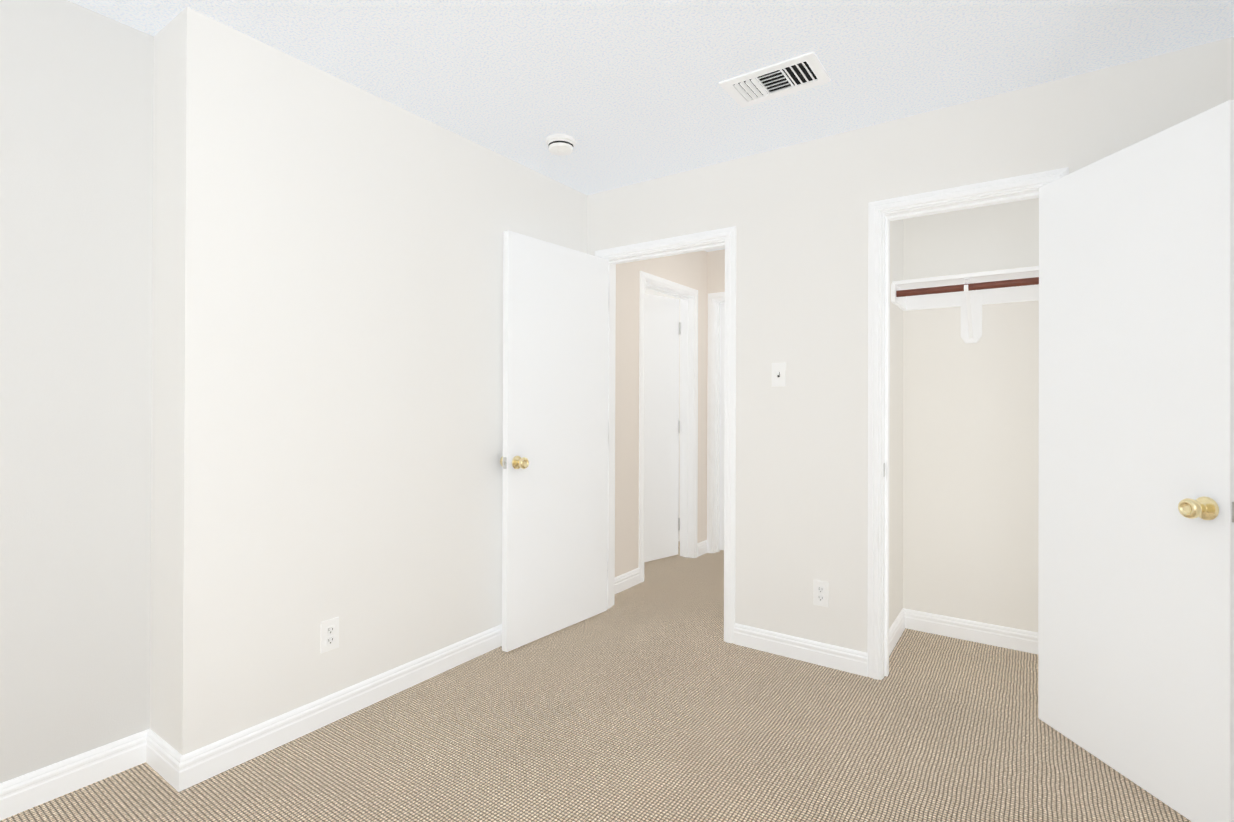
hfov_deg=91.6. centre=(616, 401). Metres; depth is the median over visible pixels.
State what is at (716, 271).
wall
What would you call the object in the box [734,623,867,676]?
baseboard
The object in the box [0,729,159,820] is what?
baseboard
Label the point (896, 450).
wall
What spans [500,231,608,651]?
entry door
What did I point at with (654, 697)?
floor
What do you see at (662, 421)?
hall door
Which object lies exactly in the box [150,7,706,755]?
wall
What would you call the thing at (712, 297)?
door frame
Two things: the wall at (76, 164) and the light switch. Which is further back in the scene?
the light switch
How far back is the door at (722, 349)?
4.89 m
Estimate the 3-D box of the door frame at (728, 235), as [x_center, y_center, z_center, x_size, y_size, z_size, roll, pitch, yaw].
[0.267,0.165,3.323,0.884,2.097,0.151,0,0,35]
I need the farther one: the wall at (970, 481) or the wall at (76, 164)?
the wall at (970, 481)
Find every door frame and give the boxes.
[595,226,735,642]
[639,271,697,582]
[707,292,724,552]
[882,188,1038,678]
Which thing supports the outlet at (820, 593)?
attached to the wall at (797, 215)
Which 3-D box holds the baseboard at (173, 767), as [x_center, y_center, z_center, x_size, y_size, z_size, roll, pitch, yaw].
[-0.761,1.158,2.701,0.030,0.100,2.070,0,0,35]
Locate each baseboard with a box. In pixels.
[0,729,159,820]
[168,624,501,791]
[615,568,639,593]
[697,540,706,556]
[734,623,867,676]
[889,608,1037,655]
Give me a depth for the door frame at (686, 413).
4.69 m
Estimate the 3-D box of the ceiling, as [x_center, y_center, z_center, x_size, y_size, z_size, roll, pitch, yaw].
[0.042,-1.290,2.565,4.500,0.120,7.200,0,0,35]
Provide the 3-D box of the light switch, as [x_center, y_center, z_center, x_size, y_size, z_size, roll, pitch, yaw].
[0.777,-0.131,2.891,0.070,0.115,0.017,0,0,35]
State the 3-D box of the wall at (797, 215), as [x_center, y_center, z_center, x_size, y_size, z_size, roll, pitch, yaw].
[0.981,-0.006,2.829,2.975,2.440,0.115,0,0,35]
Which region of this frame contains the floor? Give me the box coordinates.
[0,541,1190,821]
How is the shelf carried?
attached to the wall at (970, 481)
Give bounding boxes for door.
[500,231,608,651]
[644,294,680,561]
[720,303,724,549]
[1038,100,1233,821]
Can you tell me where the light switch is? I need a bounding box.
[772,362,785,386]
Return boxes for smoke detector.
[546,134,575,154]
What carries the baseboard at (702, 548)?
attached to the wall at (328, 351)
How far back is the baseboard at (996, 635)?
3.05 m
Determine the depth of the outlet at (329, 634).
2.26 m
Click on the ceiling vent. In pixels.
(797, 73)
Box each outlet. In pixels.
[321,617,338,652]
[813,580,828,607]
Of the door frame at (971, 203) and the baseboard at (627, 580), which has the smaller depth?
the door frame at (971, 203)
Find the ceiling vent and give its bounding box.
[719,51,830,106]
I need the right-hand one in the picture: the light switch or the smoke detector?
the light switch
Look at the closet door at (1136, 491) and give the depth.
1.86 m
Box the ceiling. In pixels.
[68,0,1233,251]
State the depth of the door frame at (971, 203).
2.65 m
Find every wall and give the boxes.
[0,0,153,782]
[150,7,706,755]
[587,37,1233,652]
[707,249,724,375]
[889,219,903,628]
[903,198,1038,632]
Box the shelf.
[891,266,1038,342]

